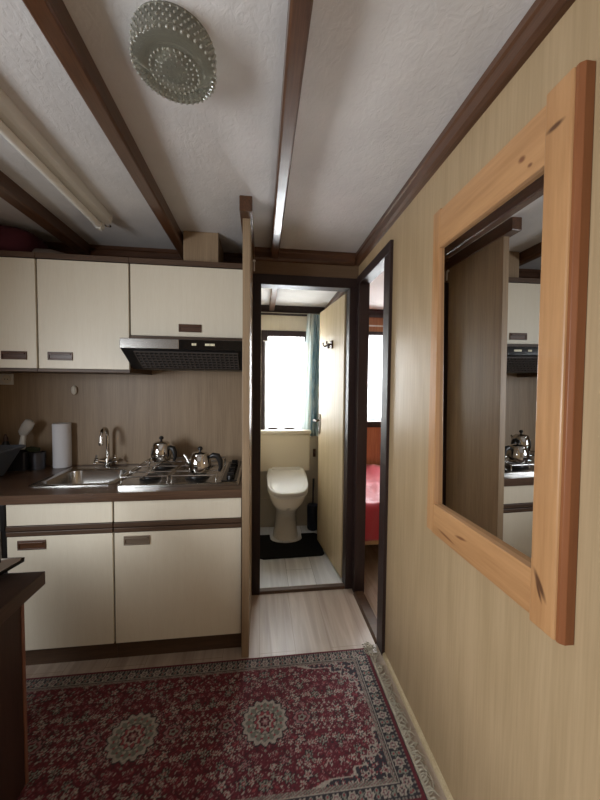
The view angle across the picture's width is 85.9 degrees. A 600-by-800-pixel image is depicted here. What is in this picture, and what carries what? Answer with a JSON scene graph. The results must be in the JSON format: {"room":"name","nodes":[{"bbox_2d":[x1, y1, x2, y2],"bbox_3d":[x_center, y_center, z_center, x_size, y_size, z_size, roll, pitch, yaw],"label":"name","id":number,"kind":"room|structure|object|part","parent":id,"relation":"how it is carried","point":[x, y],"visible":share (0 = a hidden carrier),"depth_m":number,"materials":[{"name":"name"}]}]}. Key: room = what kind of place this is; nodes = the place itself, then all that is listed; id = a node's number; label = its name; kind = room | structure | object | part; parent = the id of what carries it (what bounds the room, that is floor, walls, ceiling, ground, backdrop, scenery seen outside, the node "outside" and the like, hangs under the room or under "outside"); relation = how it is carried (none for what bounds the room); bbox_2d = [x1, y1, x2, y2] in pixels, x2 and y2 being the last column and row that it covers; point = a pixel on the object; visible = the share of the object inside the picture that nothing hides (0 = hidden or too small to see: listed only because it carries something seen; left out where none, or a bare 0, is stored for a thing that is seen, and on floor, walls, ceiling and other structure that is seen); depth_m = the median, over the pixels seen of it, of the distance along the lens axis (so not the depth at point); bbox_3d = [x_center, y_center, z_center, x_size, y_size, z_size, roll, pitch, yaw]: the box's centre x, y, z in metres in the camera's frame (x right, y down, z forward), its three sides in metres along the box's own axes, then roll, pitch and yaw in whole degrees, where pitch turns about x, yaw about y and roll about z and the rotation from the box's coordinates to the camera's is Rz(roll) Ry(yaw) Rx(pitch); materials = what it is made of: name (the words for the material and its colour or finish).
{"room":"mobile home kitchen","nodes":[
{"label":"mobile home kitchen","id":0,"kind":"room"},
{"bbox_2d":[0,370,241,464],"bbox_3d":[-1.191,0.155,2.166,1.660,2.290,0.050,0,2,-7],"label":"wall","id":1,"kind":"structure","parent":0,"point":[191,410],"depth_m":2.15,"materials":[{"name":"brown wood"}]},
{"bbox_2d":[0,374,13,384],"bbox_3d":[-1.889,-0.132,2.035,0.140,0.070,0.018,0,2,-7],"label":"wall socket","id":2,"kind":"object","parent":1,"relation":"attached to","point":[5,379],"visible":1,"depth_m":2.03,"materials":[{"name":"white plastic"}]},
{"bbox_2d":[2,375,10,382],"bbox_3d":[-1.854,-0.132,2.033,0.052,0.052,0.004,0,2,-7],"label":"outlet","id":3,"kind":"object","parent":2,"relation":"attached to","point":[5,378],"depth_m":2.03,"materials":[{"name":"plastic"}]},
{"bbox_2d":[0,250,71,373],"bbox_3d":[-1.681,-0.476,1.865,0.508,0.630,0.371,0,2,-7],"label":"upper cabinet","id":4,"kind":"object","parent":1,"relation":"attached to","point":[19,341],"visible":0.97,"depth_m":1.71,"materials":[{"name":"beige laminate"}]},
{"bbox_3d":[-1.522,-0.238,1.713,0.124,0.044,0.011,0,2,-7],"label":"handle","id":5,"kind":"part","parent":4,"relation":"part of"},
{"bbox_3d":[-1.661,-0.462,1.699,0.500,0.580,0.016,0,2,-7],"label":"door","id":6,"kind":"part","parent":4,"relation":"part of","materials":[{"name":"beige laminate"}]},
{"bbox_2d":[0,225,47,251],"bbox_3d":[-1.756,-0.878,1.828,0.531,0.170,0.300,0,2,-7],"label":"folded blanket","id":7,"kind":"object","parent":4,"relation":"on","point":[11,238],"visible":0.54,"depth_m":1.74,"materials":[{"name":"red fabric"}]},
{"bbox_2d":[71,386,76,394],"bbox_3d":[-1.464,-0.064,2.087,0.036,0.058,0.021,0,2,-7],"label":"wall hook","id":8,"kind":"object","parent":1,"relation":"attached to","point":[73,388],"visible":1,"depth_m":2.08,"materials":[{"name":"beige plastic"}]},
{"bbox_2d":[35,252,151,374],"bbox_3d":[-1.195,-0.474,1.925,0.468,0.630,0.371,0,2,-7],"label":"upper cabinet","id":9,"kind":"object","parent":1,"relation":"attached to","point":[84,301],"visible":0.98,"depth_m":1.75,"materials":[{"name":"beige laminate"}]},
{"bbox_2d":[32,248,65,253],"bbox_3d":[-1.377,-0.827,1.855,0.258,0.073,0.072,0,2,-7],"label":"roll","id":10,"kind":"object","parent":9,"relation":"on","point":[35,249],"visible":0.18,"depth_m":1.82,"materials":[{"name":"brown"}]},
{"bbox_3d":[-1.297,-0.237,1.740,0.124,0.044,0.011,0,2,-7],"label":"handle","id":11,"kind":"part","parent":9,"relation":"part of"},
{"bbox_2d":[44,242,242,263],"bbox_3d":[-1.188,-0.950,2.079,1.634,0.076,0.030,0,2,-7],"label":"trim","id":12,"kind":"structure","parent":1,"relation":"attached to","point":[98,250],"depth_m":2.08,"materials":[{"name":"brown wood"}]},
{"bbox_2d":[119,338,241,371],"bbox_3d":[-0.643,-0.268,1.929,0.620,0.180,0.509,0,2,-7],"label":"extractor hood","id":13,"kind":"object","parent":1,"relation":"attached to","point":[141,353],"visible":0.93,"depth_m":1.72,"materials":[{"name":"black metal"}]},
{"bbox_3d":[-0.469,-0.289,1.701,0.328,0.050,0.007,0,2,-7],"label":"switch panel","id":14,"kind":"part","parent":13,"relation":"part of","materials":[{"name":"black"}]},
{"bbox_2d":[129,257,242,340],"bbox_3d":[-0.649,-0.563,1.987,0.626,0.445,0.371,0,2,-7],"label":"upper cabinet","id":15,"kind":"object","parent":1,"relation":"attached to","point":[171,299],"visible":0.8,"depth_m":1.81,"materials":[{"name":"beige laminate"}]},
{"bbox_3d":[-0.620,-0.405,1.816,0.124,0.044,0.011,0,2,-7],"label":"handle","id":16,"kind":"part","parent":15,"relation":"part of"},
{"bbox_2d":[183,231,223,262],"bbox_3d":[-0.590,-0.882,2.001,0.197,0.190,0.274,0,2,-7],"label":"box","id":17,"kind":"object","parent":15,"relation":"on","point":[197,246],"visible":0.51,"depth_m":1.86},
{"bbox_2d":[26,525,446,799],"bbox_3d":[0.237,1.401,0.682,4.150,0.050,5.180,0,2,-7],"label":"floor","id":18,"kind":"structure","parent":0,"point":[290,623],"depth_m":1.89,"materials":[{"name":"brown wood"}]},
{"bbox_2d":[0,505,7,572],"bbox_3d":[-1.710,0.892,1.798,0.539,0.816,0.576,0,2,-7],"label":"fridge","id":19,"kind":"object","parent":18,"relation":"on","point":[3,522],"visible":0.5,"depth_m":1.54,"materials":[{"name":"black plastic"}]},
{"bbox_2d":[0,571,44,799],"bbox_3d":[-1.128,0.991,0.568,0.608,0.750,1.076,0,2,-7],"label":"sideboard","id":20,"kind":"object","parent":18,"relation":"on","point":[16,589],"visible":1,"depth_m":1.03,"materials":[{"name":"brown wood"}]},
{"bbox_2d":[0,542,24,575],"bbox_3d":[-1.024,0.485,0.909,0.172,0.234,0.450,0,2,-7],"label":"laptop","id":21,"kind":"object","parent":20,"relation":"on","point":[6,564],"visible":1,"depth_m":1.09,"materials":[{"name":"black"}]},
{"bbox_3d":[-1.036,0.565,1.007,0.172,0.008,0.260,0,2,-7],"label":"plate","id":22,"kind":"part","parent":21,"relation":"part of","materials":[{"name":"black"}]},
{"bbox_2d":[6,502,117,665],"bbox_3d":[-1.201,0.899,1.865,0.481,0.828,0.602,0,2,-7],"label":"base cabinet","id":23,"kind":"object","parent":18,"relation":"on","point":[71,617],"visible":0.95,"depth_m":1.58,"materials":[{"name":"beige laminate"}]},
{"bbox_3d":[-1.290,0.698,1.548,0.124,0.046,0.011,0,2,-7],"label":"handle","id":24,"kind":"part","parent":23,"relation":"part of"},
{"bbox_3d":[-1.164,0.630,1.571,0.478,0.051,0.020,0,2,-7],"label":"grip rail","id":25,"kind":"part","parent":23,"relation":"part of","materials":[{"name":"brown wood"}]},
{"bbox_3d":[-1.163,0.551,1.569,0.474,0.104,0.016,0,2,-7],"label":"drawer","id":26,"kind":"part","parent":23,"relation":"part of","materials":[{"name":"beige laminate"}]},
{"bbox_3d":[-1.167,0.940,1.585,0.474,0.564,0.016,0,2,-7],"label":"door","id":27,"kind":"part","parent":23,"relation":"part of","materials":[{"name":"beige laminate"}]},
{"bbox_2d":[114,498,241,657],"bbox_3d":[-0.650,0.902,1.932,0.626,0.828,0.602,0,2,-7],"label":"base cabinet","id":28,"kind":"object","parent":18,"relation":"on","point":[178,563],"visible":0.96,"depth_m":1.64,"materials":[{"name":"beige laminate"}]},
{"bbox_2d":[0,463,241,504],"bbox_3d":[-1.155,0.461,1.849,1.654,0.043,0.611,0,2,-7],"label":"countertop","id":29,"kind":"structure","parent":28,"relation":"on","point":[15,489],"depth_m":1.61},
{"bbox_2d":[1,434,10,444],"bbox_3d":[-1.833,0.318,2.009,0.064,0.215,0.064,0,2,-7],"label":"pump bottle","id":30,"kind":"object","parent":29,"relation":"on","point":[5,438],"visible":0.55,"depth_m":2.00,"materials":[{"name":"black plastic"}]},
{"bbox_2d":[0,445,25,476],"bbox_3d":[-1.782,0.353,1.747,0.379,0.165,0.310,0,2,-7],"label":"tub","id":31,"kind":"object","parent":29,"relation":"on","point":[8,453],"visible":1,"depth_m":1.83,"materials":[{"name":"grey plastic"}]},
{"bbox_2d":[7,450,29,470],"bbox_3d":[-1.726,0.372,1.994,0.110,0.110,0.110,0,2,-7],"label":"box","id":32,"kind":"object","parent":29,"relation":"on","point":[21,462],"visible":0.46,"depth_m":1.95,"materials":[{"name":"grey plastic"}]},
{"bbox_2d":[18,419,34,448],"bbox_3d":[-1.689,0.211,1.992,0.091,0.184,0.039,0,2,-7],"label":"dish brush","id":33,"kind":"object","parent":32,"relation":"in","point":[27,425],"visible":0.89,"depth_m":1.98,"materials":[{"name":"white plastic"}]},
{"bbox_3d":[-1.714,0.259,1.990,0.040,0.088,0.034,0,2,-7],"label":"handle","id":34,"kind":"part","parent":33,"relation":"part of","materials":[{"name":"white plastic"}]},
{"bbox_2d":[29,451,45,469],"bbox_3d":[-1.628,0.375,2.001,0.084,0.105,0.084,0,2,-7],"label":"cup","id":35,"kind":"object","parent":29,"relation":"on","point":[37,460],"visible":0.94,"depth_m":1.97,"materials":[{"name":"grey metal"}]},
{"bbox_2d":[25,446,40,451],"bbox_3d":[-1.649,0.304,1.990,0.061,0.032,0.050,0,2,-7],"label":"sponge","id":36,"kind":"object","parent":35,"relation":"in","point":[31,448],"visible":1,"depth_m":1.97,"materials":[{"name":"grey"}]},
{"bbox_2d":[52,423,71,467],"bbox_3d":[-1.519,0.287,2.058,0.100,0.277,0.100,0,2,-7],"label":"paper towel roll","id":37,"kind":"object","parent":29,"relation":"on","point":[61,432],"visible":1,"depth_m":2.02,"materials":[{"name":"white paper"}]},
{"bbox_2d":[29,465,139,486],"bbox_3d":[-1.212,0.503,1.870,0.420,0.144,0.410,0,2,-7],"label":"sink","id":38,"kind":"object","parent":29,"relation":"in","point":[81,475],"visible":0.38,"depth_m":1.97,"materials":[{"name":"metal"}]},
{"bbox_2d":[93,427,120,465],"bbox_3d":[-1.253,0.298,2.065,0.144,0.261,0.139,2,3,28],"label":"tap","id":39,"kind":"object","parent":29,"relation":"on","point":[107,460],"visible":0.99,"depth_m":2.07,"materials":[{"name":"silver metal"}]},
{"bbox_3d":[-1.288,0.383,2.071,0.072,0.061,0.060,-1,3,-28],"label":"cross handle","id":40,"kind":"part","parent":39,"relation":"part of","materials":[{"name":"silver metal"}]},
{"bbox_3d":[-1.238,0.272,2.039,0.021,0.205,0.125,0,2,-11],"label":"spout","id":41,"kind":"part","parent":39,"relation":"part of","materials":[{"name":"silver metal"}]},
{"bbox_3d":[-1.206,0.383,2.081,0.072,0.061,0.060,1,2,14],"label":"cross handle","id":42,"kind":"part","parent":39,"relation":"part of","materials":[{"name":"silver metal"}]},
{"bbox_2d":[117,457,241,488],"bbox_3d":[-0.658,0.414,1.913,0.616,0.054,0.490,0,2,-7],"label":"gas hob","id":43,"kind":"object","parent":29,"relation":"in","point":[176,473],"visible":0.8,"depth_m":1.77,"materials":[{"name":"silver metal"}]},
{"bbox_3d":[-0.822,0.420,1.773,0.112,0.020,0.112,0,2,-7],"label":"burner","id":44,"kind":"part","parent":43,"relation":"part of","materials":[{"name":"black metal"}]},
{"bbox_3d":[-0.851,0.410,2.011,0.136,0.020,0.136,0,2,-7],"label":"burner","id":45,"kind":"part","parent":43,"relation":"part of","materials":[{"name":"metal"}]},
{"bbox_2d":[150,436,176,461],"bbox_3d":[-0.867,0.302,2.015,0.193,0.155,0.126,3,3,44],"label":"teapot","id":46,"kind":"object","parent":43,"relation":"on","point":[161,450],"visible":1,"depth_m":1.98,"materials":[{"name":"silver metal"}]},
{"bbox_3d":[-0.866,0.262,2.013,0.098,0.019,0.098,0,2,-7],"label":"lid","id":47,"kind":"part","parent":46,"relation":"part of","materials":[{"name":"silver metal"}]},
{"bbox_3d":[-0.791,0.330,1.998,0.061,0.096,0.034,1,2,8],"label":"handle","id":48,"kind":"part","parent":46,"relation":"part of","materials":[{"name":"black plastic"}]},
{"bbox_3d":[-0.574,0.422,1.803,0.136,0.020,0.136,0,2,-7],"label":"burner","id":49,"kind":"part","parent":43,"relation":"part of","materials":[{"name":"black metal"}]},
{"bbox_2d":[183,446,222,473],"bbox_3d":[-0.534,0.324,1.764,0.222,0.140,0.120,0,2,-7],"label":"teapot","id":50,"kind":"object","parent":43,"relation":"on","point":[199,462],"visible":1,"depth_m":1.73,"materials":[{"name":"silver metal"}]},
{"bbox_3d":[-0.619,0.334,1.779,0.063,0.070,0.031,1,2,6],"label":"spout","id":51,"kind":"part","parent":50,"relation":"part of","materials":[{"name":"silver metal"}]},
{"bbox_3d":[-0.545,0.289,1.761,0.094,0.017,0.094,0,2,-7],"label":"lid","id":52,"kind":"part","parent":50,"relation":"part of","materials":[{"name":"silver metal"}]},
{"bbox_3d":[-0.461,0.340,1.764,0.076,0.105,0.033,0,2,-7],"label":"handle","id":53,"kind":"part","parent":50,"relation":"part of","materials":[{"name":"black plastic"}]},
{"bbox_3d":[-0.386,0.414,1.785,0.042,0.030,0.041,0,2,-7],"label":"knob","id":54,"kind":"part","parent":43,"relation":"part of","materials":[{"name":"black plastic"}]},
{"bbox_3d":[-0.398,0.410,1.885,0.042,0.030,0.041,0,2,-7],"label":"knob","id":55,"kind":"part","parent":43,"relation":"part of","materials":[{"name":"black plastic"}]},
{"bbox_3d":[-0.410,0.406,1.984,0.042,0.030,0.041,0,2,-7],"label":"knob","id":56,"kind":"part","parent":43,"relation":"part of","materials":[{"name":"black plastic"}]},
{"bbox_3d":[-0.814,0.700,1.606,0.124,0.046,0.011,0,2,-7],"label":"handle","id":57,"kind":"part","parent":28,"relation":"part of","materials":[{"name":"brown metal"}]},
{"bbox_3d":[-0.612,0.554,1.637,0.619,0.104,0.016,0,2,-7],"label":"drawer","id":58,"kind":"part","parent":28,"relation":"part of","materials":[{"name":"beige laminate"}]},
{"bbox_3d":[-0.613,0.633,1.638,0.623,0.051,0.020,0,2,-7],"label":"grip rail","id":59,"kind":"part","parent":28,"relation":"part of","materials":[{"name":"brown wood"}]},
{"bbox_2d":[17,641,440,799],"bbox_3d":[-0.638,1.330,1.294,2.192,0.023,0.701,0,2,-7],"label":"rug","id":60,"kind":"object","parent":18,"relation":"on","point":[326,725],"visible":0.98,"depth_m":1.29,"materials":[{"name":"red fabric"}]},
{"bbox_2d":[267,467,307,540],"bbox_3d":[-0.121,0.956,2.923,0.360,0.647,0.522,0,2,-7],"label":"toilet","id":61,"kind":"object","parent":18,"relation":"on","point":[287,487],"visible":1,"depth_m":2.85,"materials":[{"name":"white ceramic"}]},
{"bbox_2d":[260,429,310,470],"bbox_3d":[-0.155,0.479,3.061,0.518,0.390,0.080,0,2,-7],"label":"box","id":62,"kind":"object","parent":61,"relation":"attached to","point":[279,448],"visible":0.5,"depth_m":3.04,"materials":[{"name":"beige"}]},
{"bbox_3d":[-0.153,0.302,3.054,0.518,0.035,0.080,0,2,-7],"label":"lid","id":63,"kind":"part","parent":62,"relation":"part of","materials":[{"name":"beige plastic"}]},
{"bbox_3d":[-0.122,0.987,2.929,0.344,0.585,0.512,0,2,-7],"label":"bowl","id":64,"kind":"part","parent":61,"relation":"part of","materials":[{"name":"white ceramic"}]},
{"bbox_3d":[-0.111,0.746,2.849,0.356,0.138,0.385,0,2,-7],"label":"seat","id":65,"kind":"part","parent":61,"relation":"part of","materials":[{"name":"white plastic"}]},
{"bbox_3d":[-0.111,0.718,2.847,0.360,0.144,0.389,0,2,-7],"label":"lid","id":66,"kind":"part","parent":61,"relation":"part of","materials":[{"name":"white plastic"}]},
{"bbox_2d":[260,533,323,559],"bbox_3d":[-0.095,1.276,2.832,0.570,0.015,0.415,0,2,-7],"label":"mat","id":67,"kind":"object","parent":18,"relation":"on","point":[308,546],"visible":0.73,"depth_m":2.76,"materials":[{"name":"black fabric"}]},
{"bbox_2d":[260,583,344,594],"bbox_3d":[0.018,1.302,2.230,0.588,0.017,0.050,0,2,-7],"label":"threshold","id":68,"kind":"object","parent":18,"relation":"on","point":[304,588],"visible":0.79,"depth_m":2.22,"materials":[{"name":"brown wood"}]},
{"bbox_2d":[307,478,317,530],"bbox_3d":[0.127,1.022,3.174,0.116,0.499,0.116,0,2,-7],"label":"toilet brush","id":69,"kind":"object","parent":18,"relation":"on","point":[312,508],"visible":0.91,"depth_m":3.13,"materials":[{"name":"black plastic"}]},
{"bbox_3d":[0.132,0.903,3.169,0.023,0.260,0.021,0,2,-7],"label":"handle","id":70,"kind":"part","parent":69,"relation":"part of","materials":[{"name":"black plastic"}]},
{"bbox_2d":[353,591,376,643],"bbox_3d":[0.424,1.315,1.976,0.077,0.020,0.424,0,2,-7],"label":"threshold","id":71,"kind":"object","parent":18,"relation":"on","point":[365,608],"visible":0.79,"depth_m":1.98,"materials":[{"name":"brown wood"}]},
{"bbox_2d":[365,464,379,544],"bbox_3d":[1.177,0.983,2.907,1.651,0.623,0.902,0,2,-7],"label":"bed","id":72,"kind":"object","parent":18,"relation":"on","point":[372,470],"visible":0.07,"depth_m":2.41,"materials":[{"name":"red fabric"}]},
{"bbox_3d":[1.226,1.029,2.506,1.650,0.115,0.030,0,2,-7],"label":"board","id":73,"kind":"part","parent":72,"relation":"part of","materials":[{"name":"brown wood"}]},
{"bbox_2d":[241,218,252,657],"bbox_3d":[-0.311,0.173,1.931,0.038,2.290,0.630,0,2,-7],"label":"wall partition","id":74,"kind":"structure","parent":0,"point":[247,305],"depth_m":1.63,"materials":[{"name":"beige wood"}]},
{"bbox_2d":[239,195,254,258],"bbox_3d":[-0.288,-0.932,1.792,0.060,0.070,0.582,0,2,-7],"label":"rail","id":75,"kind":"object","parent":74,"relation":"attached to","point":[245,202],"visible":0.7,"depth_m":1.52,"materials":[{"name":"brown wood"}]},
{"bbox_2d":[0,0,534,252],"bbox_3d":[-0.535,-0.923,0.048,2.440,0.050,4.300,0,2,-7],"label":"ceiling","id":76,"kind":"structure","parent":0,"point":[382,81],"depth_m":1.05,"materials":[{"name":"paint"}]},
{"bbox_2d":[0,170,89,254],"bbox_3d":[-1.113,-0.866,-0.056,0.068,0.068,4.230,0,2,-7],"label":"ceiling beam","id":77,"kind":"structure","parent":76,"relation":"attached to","point":[12,193],"depth_m":1.60,"materials":[{"name":"brown wood"}]},
{"bbox_2d":[0,88,112,230],"bbox_3d":[-0.949,-0.903,1.024,0.085,0.078,1.435,0,2,-7],"label":"fluorescent light fixture","id":78,"kind":"object","parent":76,"relation":"attached to","point":[15,127],"visible":1,"depth_m":1.22,"materials":[{"name":"white plastic"}]},
{"bbox_2d":[22,0,182,259],"bbox_3d":[-0.490,-0.863,0.020,0.057,0.068,4.230,0,2,-7],"label":"ceiling beam","id":79,"kind":"structure","parent":76,"relation":"attached to","point":[52,17],"depth_m":0.93,"materials":[{"name":"brown wood"}]},
{"bbox_2d":[129,0,216,104],"bbox_3d":[-0.328,-0.892,0.845,0.213,0.072,0.212,0,2,-7],"label":"ceiling lamp","id":80,"kind":"object","parent":76,"relation":"attached to","point":[172,52],"visible":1,"depth_m":0.80,"materials":[{"name":"clear glass"}]},
{"bbox_2d":[271,0,312,258],"bbox_3d":[0.084,-0.857,0.031,0.050,0.068,4.112,0,2,-7],"label":"ceiling beam","id":81,"kind":"structure","parent":76,"relation":"attached to","point":[299,12],"depth_m":0.92,"materials":[{"name":"brown wood"}]},
{"bbox_2d":[261,288,336,306],"bbox_3d":[-0.038,-0.920,2.669,0.740,0.050,0.980,0,2,-7],"label":"ceiling","id":82,"kind":"structure","parent":0,"point":[285,297],"depth_m":2.83,"materials":[{"name":"paint"}]},
{"bbox_2d":[269,288,277,310],"bbox_3d":[-0.215,-0.868,2.634,0.050,0.055,0.950,0,2,-7],"label":"ceiling beam","id":83,"kind":"structure","parent":82,"relation":"attached to","point":[273,294],"depth_m":2.70,"materials":[{"name":"brown wood"}]},
{"bbox_2d":[253,261,358,278],"bbox_3d":[0.014,0.166,2.197,0.740,2.290,0.058,0,2,-7],"label":"wall","id":84,"kind":"structure","parent":0,"point":[261,267],"depth_m":2.13,"materials":[{"name":"brown wood"}]},
{"bbox_2d":[255,247,355,265],"bbox_3d":[0.038,-0.938,2.110,0.664,0.076,0.030,0,2,-7],"label":"trim","id":85,"kind":"structure","parent":84,"relation":"attached to","point":[261,253],"depth_m":2.10,"materials":[{"name":"brown wood"}]},
{"bbox_2d":[260,312,382,498],"bbox_3d":[0.737,0.127,3.331,2.530,2.290,0.060,0,2,-7],"label":"wall","id":86,"kind":"structure","parent":0,"point":[268,322],"depth_m":3.18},
{"bbox_2d":[261,330,305,429],"bbox_3d":[-0.142,-0.174,3.193,0.483,1.005,0.067,0,2,-7],"label":"window","id":87,"kind":"structure","parent":86,"relation":"in","point":[264,333],"depth_m":3.13,"materials":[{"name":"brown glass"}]},
{"bbox_2d":[263,336,305,429],"bbox_3d":[-0.144,-0.158,3.132,0.430,0.913,0.020,0,2,-7],"label":"curtain","id":88,"kind":"object","parent":87,"relation":"hanging from","point":[284,356],"visible":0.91,"depth_m":3.13,"materials":[{"name":"white fabric"}]},
{"bbox_2d":[301,314,319,436],"bbox_3d":[0.120,-0.236,3.123,0.220,1.180,0.060,0,2,-7],"label":"curtain","id":89,"kind":"object","parent":87,"relation":"hanging from","point":[310,398],"visible":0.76,"depth_m":3.12,"materials":[{"name":"fabric"}]},
{"bbox_2d":[261,313,306,315],"bbox_3d":[-0.108,-0.831,3.138,0.705,0.013,0.030,0,2,-7],"label":"track","id":90,"kind":"object","parent":86,"relation":"attached to","point":[284,314],"visible":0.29,"depth_m":3.12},
{"bbox_2d":[260,437,317,526],"bbox_3d":[-0.115,0.818,3.224,0.740,0.900,0.006,0,2,-7],"label":"board","id":91,"kind":"object","parent":86,"relation":"attached to","point":[267,510],"depth_m":3.24,"materials":[{"name":"beige wood"}]},
{"bbox_2d":[261,305,324,313],"bbox_3d":[-0.096,-0.884,3.142,0.740,0.061,0.030,0,2,-7],"label":"trim","id":92,"kind":"structure","parent":86,"relation":"attached to","point":[264,308],"depth_m":3.14,"materials":[{"name":"brown wood"}]},
{"bbox_2d":[367,331,382,426],"bbox_3d":[1.073,-0.205,3.340,1.085,0.970,0.067,0,2,-7],"label":"window","id":93,"kind":"structure","parent":86,"relation":"in","point":[369,423],"depth_m":3.28,"materials":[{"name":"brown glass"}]},
{"bbox_2d":[367,335,382,418],"bbox_3d":[1.083,-0.223,3.280,0.960,0.850,0.025,0,2,-7],"label":"curtain","id":94,"kind":"object","parent":93,"relation":"hanging from","point":[375,341],"visible":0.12,"depth_m":3.24,"materials":[{"name":"white fabric"}]},
{"bbox_2d":[369,309,382,317],"bbox_3d":[1.160,-0.870,3.296,1.710,0.076,0.030,0,2,-7],"label":"trim","id":95,"kind":"structure","parent":86,"relation":"attached to","point":[375,313],"depth_m":3.24,"materials":[{"name":"brown wood"}]},
{"bbox_2d":[369,271,383,309],"bbox_3d":[1.296,-0.886,2.177,1.710,0.050,2.280,0,2,-7],"label":"ceiling","id":96,"kind":"structure","parent":0,"point":[377,285],"depth_m":2.67,"materials":[{"name":"paint"}]},
{"bbox_2d":[346,0,599,799],"bbox_3d":[0.591,0.234,0.676,0.040,2.290,5.180,0,2,-7],"label":"wall","id":97,"kind":"structure","parent":0,"point":[504,710],"depth_m":0.95,"materials":[{"name":"brown wood"}]},
{"bbox_2d":[252,240,393,654],"bbox_3d":[0.091,0.255,1.926,0.761,2.135,0.653,0,2,-7],"label":"door frame","id":98,"kind":"structure","parent":97,"relation":"attached to","point":[383,261],"depth_m":2.13,"materials":[{"name":"brown wood"}]},
{"bbox_2d":[313,294,346,577],"bbox_3d":[0.218,0.260,2.570,0.100,2.024,0.600,0,2,-13],"label":"door","id":99,"kind":"structure","parent":97,"relation":"in","point":[332,361],"depth_m":2.52,"materials":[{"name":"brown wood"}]},
{"bbox_2d":[323,341,332,348],"bbox_3d":[0.216,-0.432,2.540,0.051,0.060,0.120,0,2,-13],"label":"coat hook","id":100,"kind":"object","parent":99,"relation":"attached to","point":[328,345],"visible":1,"depth_m":2.50,"materials":[{"name":"silver metal"}]},
{"bbox_2d":[325,292,346,308],"bbox_3d":[0.315,-0.862,2.707,0.030,0.061,0.935,0,2,-7],"label":"trim","id":101,"kind":"structure","parent":97,"relation":"attached to","point":[337,295],"depth_m":2.71,"materials":[{"name":"wood"}]},
{"bbox_2d":[382,652,453,799],"bbox_3d":[0.651,1.401,-0.084,0.013,0.020,3.560,0,2,-7],"label":"baseboard","id":102,"kind":"structure","parent":97,"relation":"attached to","point":[436,769],"depth_m":1.29,"materials":[{"name":"brown wood"}]},
{"bbox_2d":[355,0,575,265],"bbox_3d":[0.630,-0.851,0.113,0.030,0.076,4.142,0,2,-7],"label":"trim","id":103,"kind":"structure","parent":97,"relation":"attached to","point":[542,16],"depth_m":0.94,"materials":[{"name":"brown wood"}]},
{"bbox_2d":[427,60,595,645],"bbox_3d":[0.525,-0.087,0.924,0.033,1.175,0.556,0,2,-7],"label":"wall mirror","id":104,"kind":"object","parent":97,"relation":"attached to","point":[511,247],"visible":1,"depth_m":0.80,"materials":[{"name":"brown wood"}]},
{"bbox_3d":[0.522,0.439,0.964,0.024,0.108,0.444,0,2,-7],"label":"rail","id":105,"kind":"part","parent":104,"relation":"part of","materials":[{"name":"brown wood"}]},
{"bbox_2d":[438,170,543,562],"bbox_3d":[0.532,-0.074,0.942,0.011,0.982,0.471,0,2,-8],"label":"mirror glass","id":106,"kind":"object","parent":104,"relation":"attached to","point":[489,258],"depth_m":0.90,"materials":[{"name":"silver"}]},
{"bbox_3d":[0.532,-0.597,0.930,0.024,0.132,0.444,0,2,-7],"label":"rail","id":107,"kind":"part","parent":104,"relation":"part of","materials":[{"name":"brown wood"}]},
{"bbox_3d":[0.560,-0.078,0.656,0.029,1.175,0.014,0,2,-7],"label":"edge moulding","id":108,"kind":"part","parent":104,"relation":"part of","materials":[{"name":"brown wood"}]}
]}

